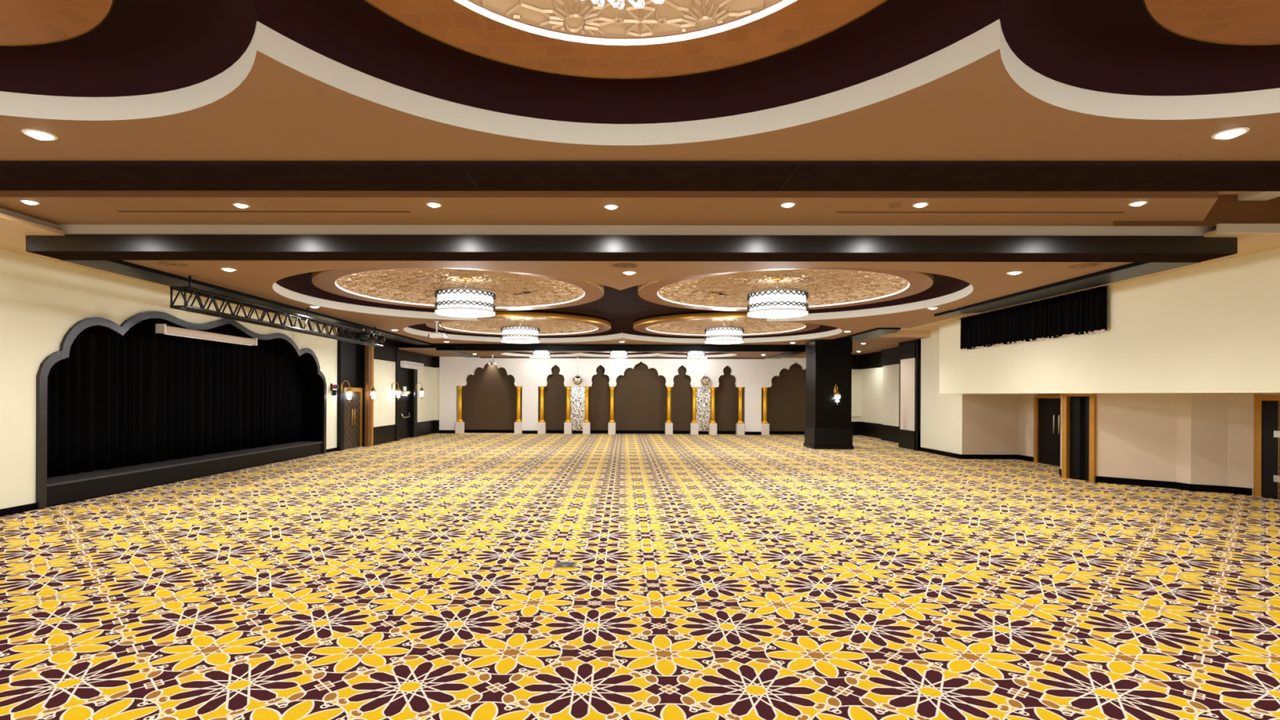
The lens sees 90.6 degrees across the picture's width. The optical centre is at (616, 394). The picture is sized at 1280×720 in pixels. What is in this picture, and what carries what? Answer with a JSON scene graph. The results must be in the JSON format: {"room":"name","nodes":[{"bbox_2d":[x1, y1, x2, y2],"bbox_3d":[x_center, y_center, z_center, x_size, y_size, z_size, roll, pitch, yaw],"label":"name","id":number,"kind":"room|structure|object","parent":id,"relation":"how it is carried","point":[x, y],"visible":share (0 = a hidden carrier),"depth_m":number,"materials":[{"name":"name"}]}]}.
{"room":"hotel ballroom","nodes":[
{"label":"hotel ballroom","id":0,"kind":"room"},
{"bbox_2d":[0,248,337,509],"bbox_3d":[-10.195,-0.646,9.423,0.120,5.300,26.600,0,0,1],"label":"wall","id":1,"kind":"structure","parent":0,"point":[41,300],"depth_m":11.15,"materials":[{"name":"paint"}]},
{"bbox_2d":[0,447,337,516],"bbox_3d":[-10.162,1.944,9.373,0.070,0.120,26.500,0,0,1],"label":"baseboard","id":2,"kind":"structure","parent":1,"relation":"attached to","point":[25,508],"depth_m":10.75,"materials":[{"name":"black"}]},
{"bbox_2d":[35,311,326,509],"bbox_3d":[-10.274,0.004,16.375,0.560,4.000,10.660,0,0,1],"label":"arch","id":3,"kind":"object","parent":1,"relation":"attached to","point":[307,357],"visible":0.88,"depth_m":14.09,"materials":[{"name":"grey paint"}]},
{"bbox_2d":[155,324,257,345],"bbox_3d":[-9.988,-1.438,15.571,0.300,0.215,3.500,0,0,1],"label":"projection screen","id":4,"kind":"object","parent":3,"relation":"attached to","point":[160,328],"visible":1,"depth_m":15.12,"materials":[{"name":"beige"}]},
{"bbox_2d":[330,383,338,395],"bbox_3d":[-9.865,-0.176,22.084,0.240,0.420,0.340,0,0,1],"label":"security camera","id":5,"kind":"object","parent":1,"relation":"attached to","point":[334,393],"visible":1,"depth_m":22.10,"materials":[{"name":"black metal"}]},
{"bbox_2d":[301,378,308,441],"bbox_3d":[-10.864,-0.199,16.332,1.380,4.400,11.800,0,0,1],"label":"wall","id":6,"kind":"structure","parent":0,"point":[307,385],"depth_m":22.13,"materials":[{"name":"black"}]},
{"bbox_2d":[46,320,306,478],"bbox_3d":[-10.809,-0.334,16.386,0.215,3.830,10.810,0,0,1],"label":"stage curtain","id":7,"kind":"object","parent":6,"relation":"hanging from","point":[141,395],"visible":0.7,"depth_m":15.08,"materials":[{"name":"black fabric"}]},
{"bbox_2d":[373,359,439,426],"bbox_3d":[-9.744,-0.644,27.921,0.621,5.300,10.431,0,0,3],"label":"wall","id":8,"kind":"structure","parent":0,"point":[428,407],"depth_m":27.16,"materials":[{"name":"paint"}]},
{"bbox_2d":[340,380,353,402],"bbox_3d":[-9.641,-0.102,22.671,0.415,0.808,0.248,0,0,1],"label":"wall sconce","id":9,"kind":"object","parent":8,"relation":"attached to","point":[348,393],"visible":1,"depth_m":22.64,"materials":[{"name":"glass"}]},
{"bbox_2d":[344,329,360,387],"bbox_3d":[-9.992,-0.195,23.787,0.145,4.400,1.770,0,0,1],"label":"trim","id":10,"kind":"structure","parent":8,"relation":"attached to","point":[352,350],"depth_m":23.78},
{"bbox_2d":[343,387,362,449],"bbox_3d":[-9.880,0.871,23.765,0.120,2.270,1.690,0,0,1],"label":"door","id":11,"kind":"structure","parent":8,"relation":"in","point":[353,411],"depth_m":23.79,"materials":[{"name":"wood"}]},
{"bbox_2d":[364,340,373,446],"bbox_3d":[-9.629,-0.068,24.676,0.150,4.150,0.476,0,0,1],"label":"pilaster","id":12,"kind":"object","parent":8,"relation":"attached to","point":[369,350],"visible":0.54,"depth_m":24.51,"materials":[{"name":"brown wood"}]},
{"bbox_2d":[365,381,377,402],"bbox_3d":[-9.401,-0.119,24.299,0.415,0.808,0.248,0,0,1],"label":"wall sconce","id":13,"kind":"object","parent":8,"relation":"attached to","point":[372,393],"visible":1,"depth_m":24.26,"materials":[{"name":"glass"}]},
{"bbox_2d":[337,328,417,450],"bbox_3d":[-9.786,-0.194,26.410,0.498,4.400,7.588,0,0,1],"label":"trim","id":14,"kind":"structure","parent":8,"relation":"attached to","point":[340,344],"depth_m":24.54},
{"bbox_2d":[391,382,401,399],"bbox_3d":[-9.369,-0.147,26.983,0.415,0.808,0.248,0,0,1],"label":"wall sconce","id":15,"kind":"object","parent":8,"relation":"attached to","point":[397,392],"visible":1,"depth_m":26.94,"materials":[{"name":"glass"}]},
{"bbox_2d":[399,366,411,439],"bbox_3d":[-9.628,0.292,28.756,0.198,3.410,1.932,0,0,1],"label":"door","id":16,"kind":"structure","parent":8,"relation":"in","point":[405,373],"depth_m":29.01,"materials":[{"name":"wood"}]},
{"bbox_2d":[373,420,439,445],"bbox_3d":[-9.415,1.648,28.971,0.310,0.720,8.109,0,0,1],"label":"trim","id":17,"kind":"structure","parent":8,"relation":"attached to","point":[387,433],"depth_m":27.09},
{"bbox_2d":[373,337,439,367],"bbox_3d":[-9.544,-1.893,28.977,0.325,1.000,8.115,0,0,3],"label":"trim","id":18,"kind":"structure","parent":8,"relation":"attached to","point":[387,353],"depth_m":28.28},
{"bbox_2d":[400,360,423,369],"bbox_3d":[-9.368,-1.342,29.114,0.214,0.300,2.654,0,0,1],"label":"air conditioner","id":19,"kind":"object","parent":8,"relation":"attached to","point":[404,364],"visible":1,"depth_m":28.71,"materials":[{"name":"white plastic"}]},
{"bbox_2d":[400,366,422,369],"bbox_3d":[-9.386,-1.212,29.114,0.160,0.040,2.494,0,0,1],"label":"projector screen","id":20,"kind":"object","parent":19,"relation":"attached to","point":[410,367],"depth_m":29.16,"materials":[{"name":"white plastic"}]},
{"bbox_2d":[439,356,805,431],"bbox_3d":[1.134,0.005,32.939,20.667,4.100,0.300,0,0,1],"label":"wall","id":21,"kind":"structure","parent":0,"point":[752,375],"depth_m":32.82,"materials":[{"name":"white"}]},
{"bbox_2d":[569,386,585,433],"bbox_3d":[-2.024,0.811,33.082,0.899,2.460,0.090,0,0,1],"label":"mosaic panel","id":22,"kind":"object","parent":21,"relation":"attached to","point":[576,394],"visible":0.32,"depth_m":33.05,"materials":[{"name":"mirror"}]},
{"bbox_2d":[435,345,805,359],"bbox_3d":[0.271,-1.994,30.149,16.200,0.250,5.300,0,0,1],"label":"ceiling beam","id":23,"kind":"structure","parent":21,"relation":"attached to","point":[786,350],"depth_m":27.54,"materials":[{"name":"brown wood"}]},
{"bbox_2d":[439,429,804,435],"bbox_3d":[1.127,1.970,33.059,20.667,0.170,0.580,0,0,1],"label":"baseboard","id":24,"kind":"structure","parent":21,"relation":"attached to","point":[465,430],"depth_m":33.30,"materials":[{"name":"black"}]},
{"bbox_2d":[696,386,711,434],"bbox_3d":[4.513,0.840,33.003,0.895,2.460,0.090,0,0,1],"label":"mosaic panel","id":25,"kind":"object","parent":21,"relation":"attached to","point":[703,393],"visible":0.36,"depth_m":32.97,"materials":[{"name":"mirror"}]},
{"bbox_2d":[462,361,805,431],"bbox_3d":[1.554,-0.593,33.409,22.500,5.300,0.150,0,0,1],"label":"wall","id":26,"kind":"structure","parent":0,"point":[489,396],"depth_m":33.34,"materials":[{"name":"brown paint"}]},
{"bbox_2d":[0,432,1279,719],"bbox_3d":[0.673,2.103,15.243,28.000,0.100,38.500,0,0,1],"label":"floor","id":27,"kind":"structure","parent":0,"point":[718,576],"depth_m":6.61,"materials":[{"name":"carpet"}]},
{"bbox_2d":[46,441,323,507],"bbox_3d":[-10.702,1.797,16.380,1.320,0.410,10.340,0,0,1],"label":"stage","id":28,"kind":"object","parent":27,"relation":"on","point":[82,486],"visible":0.84,"depth_m":14.19,"materials":[{"name":"grey"}]},
{"bbox_2d":[455,386,464,433],"bbox_3d":[-8.127,0.780,32.900,0.380,2.467,0.380,0,0,1],"label":"column","id":29,"kind":"structure","parent":27,"relation":"on","point":[460,424],"depth_m":32.81,"materials":[{"name":"gold stone"}]},
{"bbox_2d":[514,386,522,434],"bbox_3d":[-5.074,0.794,32.863,0.380,2.467,0.380,0,0,1],"label":"column","id":30,"kind":"structure","parent":27,"relation":"on","point":[518,424],"depth_m":32.77,"materials":[{"name":"gold metal"}]},
{"bbox_2d":[537,386,546,434],"bbox_3d":[-3.861,0.799,32.849,0.380,2.467,0.380,0,0,1],"label":"column","id":31,"kind":"structure","parent":27,"relation":"on","point":[541,424],"depth_m":32.75,"materials":[{"name":"gold metal"}]},
{"bbox_2d":[553,561,577,568],"bbox_3d":[-0.609,2.038,7.552,0.257,0.018,0.260,0,0,1],"label":"socket","id":32,"kind":"object","parent":27,"relation":"on","point":[557,564],"visible":1,"depth_m":7.53,"materials":[{"name":"silver metal"}]},
{"bbox_2d":[564,386,572,434],"bbox_3d":[-2.501,0.805,32.832,0.380,2.467,0.380,0,0,1],"label":"column","id":33,"kind":"structure","parent":27,"relation":"on","point":[567,424],"depth_m":32.74,"materials":[{"name":"gold metal"}]},
{"bbox_2d":[582,386,590,434],"bbox_3d":[-1.543,0.810,32.821,0.380,2.467,0.380,0,0,1],"label":"column","id":34,"kind":"structure","parent":27,"relation":"on","point":[586,424],"depth_m":32.72,"materials":[{"name":"gold metal"}]},
{"bbox_2d":[608,386,615,434],"bbox_3d":[-0.230,0.816,32.805,0.380,2.467,0.380,0,0,1],"label":"column","id":35,"kind":"structure","parent":27,"relation":"on","point":[611,424],"depth_m":32.71,"materials":[{"name":"gold metal"}]},
{"bbox_2d":[665,386,672,435],"bbox_3d":[2.719,0.829,32.770,0.380,2.467,0.380,0,0,1],"label":"column","id":36,"kind":"structure","parent":27,"relation":"on","point":[668,424],"depth_m":32.67,"materials":[{"name":"gold metal"}]},
{"bbox_2d":[689,386,697,435],"bbox_3d":[4.028,0.835,32.754,0.380,2.467,0.380,0,0,1],"label":"column","id":37,"kind":"structure","parent":27,"relation":"on","point":[694,424],"depth_m":32.66,"materials":[{"name":"gold metal"}]},
{"bbox_2d":[708,386,716,435],"bbox_3d":[4.992,0.839,32.742,0.380,2.467,0.380,0,0,1],"label":"column","id":38,"kind":"structure","parent":27,"relation":"on","point":[713,424],"depth_m":32.65,"materials":[{"name":"gold metal"}]},
{"bbox_2d":[735,386,744,435],"bbox_3d":[6.401,0.845,32.725,0.380,2.467,0.380,0,0,1],"label":"column","id":39,"kind":"structure","parent":27,"relation":"on","point":[740,427],"depth_m":32.63,"materials":[{"name":"gold metal"}]},
{"bbox_2d":[760,386,768,435],"bbox_3d":[7.672,0.851,32.710,0.380,2.467,0.380,0,0,1],"label":"column","id":40,"kind":"structure","parent":27,"relation":"on","point":[764,425],"depth_m":32.61,"materials":[{"name":"gold metal"}]},
{"bbox_2d":[803,340,853,449],"bbox_3d":[8.319,0.007,24.882,1.520,4.160,1.420,0,0,1],"label":"pillar","id":41,"kind":"structure","parent":27,"relation":"on","point":[828,362],"depth_m":24.24,"materials":[{"name":"brown wood"}]},
{"bbox_2d":[833,384,840,405],"bbox_3d":[8.351,0.008,24.024,0.248,0.808,0.415,0,0,1],"label":"wall sconce","id":42,"kind":"object","parent":41,"relation":"attached to","point":[837,397],"visible":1,"depth_m":23.91,"materials":[{"name":"glass"}]},
{"bbox_2d":[0,0,1279,358],"bbox_3d":[0.695,-2.632,15.243,28.000,1.430,38.500,0,0,1],"label":"ceiling","id":43,"kind":"structure","parent":0,"point":[903,80],"depth_m":4.70,"materials":[{"name":"brown paint"}]},
{"bbox_2d":[19,200,40,204],"bbox_3d":[-7.777,-2.541,8.399,0.208,0.032,0.208,0,0,1],"label":"recessed light","id":44,"kind":"object","parent":43,"relation":"in","point":[27,202],"visible":1,"depth_m":8.37,"materials":[{"name":"white plastic"}]},
{"bbox_2d":[21,128,57,141],"bbox_3d":[-4.300,-1.925,4.724,0.208,0.032,0.208,0,0,1],"label":"recessed light","id":45,"kind":"object","parent":43,"relation":"in","point":[39,135],"visible":1,"depth_m":4.69,"materials":[{"name":"white plastic"}]},
{"bbox_2d":[0,0,114,45],"bbox_3d":[-3.701,-2.230,2.475,2.732,0.234,2.732,0,0,1],"label":"ceiling medallion","id":46,"kind":"object","parent":43,"relation":"attached to","point":[22,22],"visible":1,"depth_m":3.56,"materials":[{"name":"orange paint"}]},
{"bbox_2d":[154,260,191,267],"bbox_3d":[-7.438,-2.188,10.632,0.520,0.018,0.520,0,0,1],"label":"ceiling vent","id":47,"kind":"object","parent":43,"relation":"in","point":[170,264],"visible":1,"depth_m":10.62,"materials":[{"name":"metal"}]},
{"bbox_2d":[232,203,249,208],"bbox_3d":[-5.037,-2.529,8.505,0.208,0.032,0.208,0,0,1],"label":"recessed light","id":48,"kind":"object","parent":43,"relation":"in","point":[238,205],"visible":1,"depth_m":8.47,"materials":[{"name":"glass"}]},
{"bbox_2d":[115,210,412,212],"bbox_3d":[-4.885,-2.540,8.779,4.113,0.008,0.070,0,0,1],"label":"ceiling vent","id":49,"kind":"object","parent":43,"relation":"in","point":[116,211],"visible":1,"depth_m":8.77,"materials":[{"name":"brown"}]},
{"bbox_2d":[169,275,383,346],"bbox_3d":[-7.825,-1.877,16.045,0.309,0.642,9.335,0,0,1],"label":"lighting truss","id":50,"kind":"object","parent":43,"relation":"hanging from","point":[189,290],"visible":0.91,"depth_m":13.86,"materials":[{"name":"black metal"}]},
{"bbox_2d":[355,328,369,338],"bbox_3d":[-7.519,-1.804,18.792,0.365,0.290,0.264,0,0,1],"label":"stage light","id":51,"kind":"object","parent":50,"relation":"attached to","point":[361,335],"visible":1,"depth_m":18.72,"materials":[{"name":"black metal"}]},
{"bbox_2d":[364,330,377,340],"bbox_3d":[-7.512,-1.804,19.392,0.365,0.290,0.264,0,0,1],"label":"stage light","id":52,"kind":"object","parent":50,"relation":"attached to","point":[372,336],"visible":0.6,"depth_m":19.32,"materials":[{"name":"black metal"}]},
{"bbox_2d":[373,333,385,342],"bbox_3d":[-7.505,-1.804,20.042,0.365,0.290,0.264,0,0,1],"label":"stage light","id":53,"kind":"object","parent":50,"relation":"attached to","point":[380,339],"visible":0.62,"depth_m":19.97,"materials":[{"name":"black metal"}]},
{"bbox_2d":[426,202,441,207],"bbox_3d":[-2.430,-2.517,8.437,0.208,0.032,0.208,0,0,1],"label":"recessed light","id":54,"kind":"object","parent":43,"relation":"in","point":[430,204],"visible":1,"depth_m":8.40,"materials":[{"name":"white plastic"}]},
{"bbox_2d":[427,320,446,338],"bbox_3d":[-5.318,-1.937,18.862,0.552,0.506,0.320,0,0,1],"label":"projector","id":55,"kind":"object","parent":43,"relation":"hanging from","point":[436,335],"visible":1,"depth_m":18.72,"materials":[{"name":"white plastic"}]},
{"bbox_2d":[311,266,604,311],"bbox_3d":[-3.512,-2.559,14.743,6.452,0.354,6.452,0,0,1],"label":"ceiling medallion","id":56,"kind":"object","parent":43,"relation":"attached to","point":[411,286],"visible":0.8,"depth_m":15.02,"materials":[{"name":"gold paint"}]},
{"bbox_2d":[434,276,495,317],"bbox_3d":[-3.513,-2.308,14.743,1.390,0.875,1.390,0,0,1],"label":"chandelier","id":57,"kind":"object","parent":56,"relation":"hanging from","point":[464,301],"visible":0.99,"depth_m":14.25,"materials":[{"name":"metal"}]},
{"bbox_2d":[437,288,493,315],"bbox_3d":[-3.514,-2.140,14.743,1.265,0.431,1.265,0,0,1],"label":"lampshade","id":58,"kind":"object","parent":57,"relation":"hanging from","point":[470,301],"depth_m":14.22,"materials":[{"name":"white fabric"}]},
{"bbox_2d":[426,311,610,336],"bbox_3d":[-3.418,-2.558,22.543,6.452,0.354,6.452,0,0,1],"label":"ceiling medallion","id":59,"kind":"object","parent":43,"relation":"attached to","point":[550,324],"visible":0.84,"depth_m":23.07,"materials":[{"name":"paint"}]},
{"bbox_2d":[500,318,540,343],"bbox_3d":[-3.419,-2.308,22.543,1.390,0.875,1.390,0,0,1],"label":"chandelier","id":60,"kind":"object","parent":59,"relation":"hanging from","point":[520,334],"visible":0.98,"depth_m":22.03,"materials":[{"name":"metal"}]},
{"bbox_2d":[502,326,537,342],"bbox_3d":[-3.420,-2.140,22.543,1.265,0.431,1.265,0,0,1],"label":"lampshade","id":61,"kind":"object","parent":60,"relation":"hanging from","point":[509,334],"depth_m":21.99,"materials":[{"name":"white fabric"}]},
{"bbox_2d":[572,357,582,385],"bbox_3d":[-1.987,-1.194,32.526,0.520,1.401,0.512,0,0,1],"label":"disco ball","id":62,"kind":"object","parent":43,"relation":"hanging from","point":[577,380],"visible":1,"depth_m":32.35,"materials":[{"name":"silver metal"}]},
{"bbox_2d":[60,259,1150,346],"bbox_3d":[0.210,-2.132,18.474,16.462,0.065,16.950,0,0,1],"label":"trim","id":63,"kind":"structure","parent":43,"relation":"attached to","point":[121,262],"depth_m":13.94,"materials":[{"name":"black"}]},
{"bbox_2d":[604,204,618,209],"bbox_3d":[-0.068,-2.506,8.490,0.208,0.032,0.208,0,0,1],"label":"recessed light","id":64,"kind":"object","parent":43,"relation":"in","point":[611,206],"visible":1,"depth_m":8.45,"materials":[{"name":"white plastic"}]},
{"bbox_2d":[433,344,805,346],"bbox_3d":[0.242,-2.231,27.224,16.310,0.235,0.550,0,0,1],"label":"trim","id":65,"kind":"structure","parent":43,"relation":"attached to","point":[433,344],"depth_m":27.23,"materials":[{"name":"brown wood"}]},
{"bbox_2d":[594,351,645,353],"bbox_3d":[0.113,-2.178,30.301,3.012,0.184,3.012,0,0,1],"label":"ceiling medallion","id":66,"kind":"object","parent":43,"relation":"attached to","point":[594,352],"visible":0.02,"depth_m":31.25,"materials":[{"name":"paint"}]},
{"bbox_2d":[609,351,627,358],"bbox_3d":[0.113,-1.997,30.301,0.890,0.445,0.890,0,0,1],"label":"chandelier","id":67,"kind":"object","parent":66,"relation":"hanging from","point":[613,354],"visible":0.82,"depth_m":29.96,"materials":[{"name":"glass"}]},
{"bbox_2d":[610,351,626,355],"bbox_3d":[0.112,-1.937,30.301,0.800,0.225,0.800,0,0,1],"label":"lampshade","id":68,"kind":"object","parent":67,"relation":"hanging from","point":[612,353],"depth_m":29.94,"materials":[{"name":"white fabric"}]},
{"bbox_2d":[608,262,639,269],"bbox_3d":[0.139,-2.153,10.629,0.520,0.018,0.520,0,0,1],"label":"ceiling vent","id":69,"kind":"object","parent":43,"relation":"in","point":[618,265],"visible":1,"depth_m":10.61,"materials":[{"name":"brown"}]},
{"bbox_2d":[364,0,887,79],"bbox_3d":[0.042,-2.213,2.630,3.150,0.234,3.150,0,0,-24],"label":"ceiling medallion","id":70,"kind":"object","parent":43,"relation":"attached to","point":[584,38],"visible":0.99,"depth_m":3.69,"materials":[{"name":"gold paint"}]},
{"bbox_2d":[591,0,624,9],"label":"chandelier","id":71,"kind":"object","parent":70,"relation":"hanging from","point":[620,4],"depth_m":2.95,"materials":[{"name":"glass"}]},
{"bbox_2d":[627,0,644,8],"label":"chandelier","id":72,"kind":"object","parent":70,"relation":"hanging from","point":[641,3],"depth_m":2.95,"materials":[{"name":"glass"}]},
{"bbox_2d":[26,234,1237,262],"bbox_3d":[0.127,-2.239,9.699,17.980,0.262,0.600,0,0,1],"label":"ceiling beam","id":73,"kind":"structure","parent":43,"relation":"attached to","point":[853,248],"depth_m":9.45,"materials":[{"name":"brown wood"}]},
{"bbox_2d":[0,66,1279,191],"bbox_3d":[0.077,-2.291,5.530,20.400,0.816,0.660,0,0,1],"label":"ceiling beam","id":74,"kind":"structure","parent":43,"relation":"attached to","point":[78,175],"depth_m":5.45,"materials":[{"name":"wood"}]},
{"bbox_2d":[700,358,710,385],"bbox_3d":[4.558,-1.161,32.448,0.520,1.407,0.512,0,0,1],"label":"disco ball","id":75,"kind":"object","parent":43,"relation":"hanging from","point":[704,380],"visible":0.98,"depth_m":32.27,"materials":[{"name":"silver metal"}]},
{"bbox_2d":[633,311,819,336],"bbox_3d":[3.821,-2.526,22.456,6.452,0.354,6.452,0,0,1],"label":"ceiling medallion","id":76,"kind":"object","parent":43,"relation":"attached to","point":[687,324],"visible":0.81,"depth_m":22.98,"materials":[{"name":"paint"}]},
{"bbox_2d":[704,319,744,344],"bbox_3d":[3.820,-2.275,22.456,1.390,0.875,1.390,0,0,1],"label":"chandelier","id":77,"kind":"object","parent":76,"relation":"hanging from","point":[724,335],"visible":0.99,"depth_m":21.93,"materials":[{"name":"metal"}]},
{"bbox_2d":[706,327,742,342],"bbox_3d":[3.819,-2.107,22.456,1.265,0.431,1.265,0,0,1],"label":"lampshade","id":78,"kind":"object","parent":77,"relation":"hanging from","point":[713,335],"depth_m":21.91,"materials":[{"name":"white fabric"}]},
{"bbox_2d":[638,267,933,311],"bbox_3d":[3.728,-2.526,14.656,6.452,0.354,6.452,0,0,1],"label":"ceiling medallion","id":79,"kind":"object","parent":43,"relation":"attached to","point":[827,287],"visible":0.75,"depth_m":14.92,"materials":[{"name":"paint"}]},
{"bbox_2d":[746,276,808,318],"bbox_3d":[3.726,-2.276,14.656,1.390,0.875,1.390,0,0,1],"label":"chandelier","id":80,"kind":"object","parent":79,"relation":"hanging from","point":[776,302],"visible":1,"depth_m":14.16,"materials":[{"name":"metal"}]},
{"bbox_2d":[749,289,805,315],"bbox_3d":[3.726,-2.108,14.656,1.265,0.431,1.265,0,0,1],"label":"lampshade","id":81,"kind":"object","parent":80,"relation":"hanging from","point":[762,302],"depth_m":14.14,"materials":[{"name":"white fabric"}]},
{"bbox_2d":[779,202,795,207],"bbox_3d":[2.267,-2.496,8.366,0.208,0.032,0.208,0,0,1],"label":"recessed light","id":82,"kind":"object","parent":43,"relation":"in","point":[785,204],"visible":1,"depth_m":8.33,"materials":[{"name":"white plastic"}]},
{"bbox_2d":[838,327,900,342],"bbox_3d":[8.825,-2.188,23.721,0.940,0.245,7.350,0,0,1],"label":"trim","id":83,"kind":"structure","parent":43,"relation":"attached to","point":[882,331],"depth_m":21.66,"materials":[{"name":"brown wood"}]},
{"bbox_2d":[888,201,902,207],"bbox_3d":[3.663,-2.489,8.316,0.180,0.033,0.180,0,0,1],"label":"ceiling speaker","id":84,"kind":"object","parent":43,"relation":"attached to","point":[897,204],"visible":1,"depth_m":8.27,"materials":[{"name":"brown"}]},
{"bbox_2d":[911,202,928,207],"bbox_3d":[4.007,-2.488,8.340,0.208,0.032,0.208,0,0,1],"label":"recessed light","id":85,"kind":"object","parent":43,"relation":"in","point":[919,204],"visible":1,"depth_m":8.30,"materials":[{"name":"white plastic"}]},
{"bbox_2d":[834,211,1127,213],"bbox_3d":[4.967,-2.496,8.661,3.945,0.008,0.070,0,0,1],"label":"ceiling vent","id":86,"kind":"object","parent":43,"relation":"in","point":[835,211],"visible":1,"depth_m":8.65,"materials":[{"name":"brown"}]},
{"bbox_2d":[959,284,1109,351],"bbox_3d":[10.350,-1.805,16.227,0.118,1.044,5.900,0,0,1],"label":"valance curtain","id":87,"kind":"object","parent":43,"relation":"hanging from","point":[1082,312],"visible":1,"depth_m":15.51,"materials":[{"name":"black fabric"}]},
{"bbox_2d":[939,262,1200,315],"bbox_3d":[8.770,-2.198,13.296,0.800,0.265,6.800,0,0,1],"label":"trim","id":88,"kind":"structure","parent":43,"relation":"attached to","point":[1150,268],"depth_m":11.96,"materials":[{"name":"brown wood"}]},
{"bbox_2d":[1064,262,1102,269],"bbox_3d":[7.713,-2.119,10.461,0.520,0.018,0.520,0,0,1],"label":"ceiling vent","id":89,"kind":"object","parent":43,"relation":"in","point":[1086,265],"visible":1,"depth_m":10.44,"materials":[{"name":"brown"}]},
{"bbox_2d":[1128,200,1148,206],"bbox_3d":[6.787,-2.475,8.240,0.208,0.032,0.208,0,0,1],"label":"recessed light","id":90,"kind":"object","parent":43,"relation":"in","point":[1140,202],"visible":1,"depth_m":8.20,"materials":[{"name":"glass"}]},
{"bbox_2d":[1142,0,1279,45],"bbox_3d":[3.779,-2.196,2.385,2.772,0.234,2.772,0,0,1],"label":"ceiling medallion","id":91,"kind":"object","parent":43,"relation":"attached to","point":[1231,22],"visible":1,"depth_m":3.52,"materials":[{"name":"orange paint"}]},
{"bbox_2d":[1210,127,1249,139],"bbox_3d":[4.461,-1.886,4.604,0.208,0.032,0.208,0,0,1],"label":"recessed light","id":92,"kind":"object","parent":43,"relation":"in","point":[1230,133],"visible":1,"depth_m":4.57,"materials":[{"name":"white plastic"}]},
{"bbox_3d":[3.836,-2.161,30.456,2.732,0.184,2.732,0,0,1],"label":"dome","id":93,"kind":"object","parent":43,"relation":"attached to","visible":0},
{"bbox_2d":[686,352,705,358],"bbox_3d":[3.835,-1.980,30.456,0.890,0.445,0.890,0,0,1],"label":"chandelier","id":94,"kind":"object","parent":93,"relation":"hanging from","point":[691,355],"visible":0.77,"depth_m":30.12,"materials":[{"name":"metal"}]},
{"bbox_3d":[-3.614,-2.194,30.546,2.732,0.184,2.732,0,0,1],"label":"dome","id":95,"kind":"object","parent":43,"relation":"attached to","visible":0},
{"bbox_2d":[532,351,550,358],"bbox_3d":[-3.615,-2.014,30.546,0.890,0.445,0.890,0,0,1],"label":"chandelier","id":96,"kind":"object","parent":95,"relation":"hanging from","point":[535,354],"visible":0.88,"depth_m":30.22,"materials":[{"name":"metal"}]},
{"bbox_2d":[533,351,549,355],"bbox_3d":[-3.615,-1.954,30.546,0.800,0.225,0.800,0,0,1],"label":"lampshade","id":97,"kind":"object","parent":96,"relation":"hanging from","point":[535,353],"depth_m":30.19,"materials":[{"name":"white fabric"}]},
{"bbox_2d":[851,364,899,426],"bbox_3d":[12.127,-0.095,29.207,1.350,4.400,7.700,0,0,1],"label":"wall","id":98,"kind":"structure","parent":0,"point":[877,388],"depth_m":30.68,"materials":[{"name":"paint"}]},
{"bbox_2d":[851,400,861,416],"bbox_3d":[12.435,0.726,32.816,0.760,0.823,0.055,0,0,1],"label":"access panel","id":99,"kind":"object","parent":98,"relation":"attached to","point":[855,405],"visible":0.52,"depth_m":32.79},
{"bbox_2d":[851,346,899,443],"bbox_3d":[12.075,0.004,29.107,1.250,4.200,7.500,0,0,1],"label":"trim","id":100,"kind":"structure","parent":98,"relation":"attached to","point":[890,356],"depth_m":30.78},
{"bbox_2d":[900,357,915,431],"bbox_3d":[11.461,-0.008,24.624,0.270,2.780,1.320,0,0,1],"label":"wall panel","id":101,"kind":"object","parent":98,"relation":"attached to","point":[907,366],"depth_m":24.64,"materials":[{"name":"paint"}]},
{"bbox_2d":[898,338,920,451],"bbox_3d":[11.450,-0.049,24.474,0.390,4.300,1.780,0,0,1],"label":"trim","id":102,"kind":"structure","parent":98,"relation":"attached to","point":[908,439],"depth_m":23.96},
{"bbox_2d":[920,328,1020,454],"bbox_3d":[12.895,-0.542,22.177,3.150,5.300,3.140,0,0,1],"label":"wall","id":103,"kind":"structure","parent":0,"point":[941,414],"depth_m":22.42,"materials":[{"name":"paint"}]},
{"bbox_2d":[939,226,1279,394],"bbox_3d":[12.332,-1.609,8.213,3.950,3.170,24.720,0,0,1],"label":"wall","id":104,"kind":"structure","parent":0,"point":[1214,327],"depth_m":12.07,"materials":[{"name":"paint"}]},
{"bbox_2d":[962,393,1279,495],"bbox_3d":[12.499,1.036,8.256,1.990,2.140,24.859,0,0,-2],"label":"wall","id":105,"kind":"structure","parent":0,"point":[1190,438],"depth_m":14.49,"materials":[{"name":"paint"}]},
{"bbox_2d":[1033,395,1060,466],"bbox_3d":[13.037,1.059,18.695,0.126,2.100,2.100,0,0,1],"label":"door","id":106,"kind":"structure","parent":105,"relation":"in","point":[1046,414],"depth_m":19.20,"materials":[{"name":"wood"}]},
{"bbox_2d":[1062,394,1097,482],"bbox_3d":[11.410,1.041,15.591,0.150,2.120,0.820,0,0,-15],"label":"door","id":107,"kind":"structure","parent":105,"relation":"in","point":[1079,411],"depth_m":15.65,"materials":[{"name":"black"}]},
{"bbox_2d":[920,447,1252,495],"bbox_3d":[12.304,2.030,13.729,1.992,0.150,19.816,0,0,-1],"label":"baseboard","id":108,"kind":"structure","parent":105,"relation":"attached to","point":[1193,487],"depth_m":14.65,"materials":[{"name":"black"}]},
{"bbox_2d":[1253,394,1279,499],"bbox_3d":[13.328,1.050,12.041,0.065,2.120,2.400,0,0,1],"label":"door","id":109,"kind":"structure","parent":105,"relation":"in","point":[1266,407],"depth_m":12.98,"materials":[{"name":"brown wood"}]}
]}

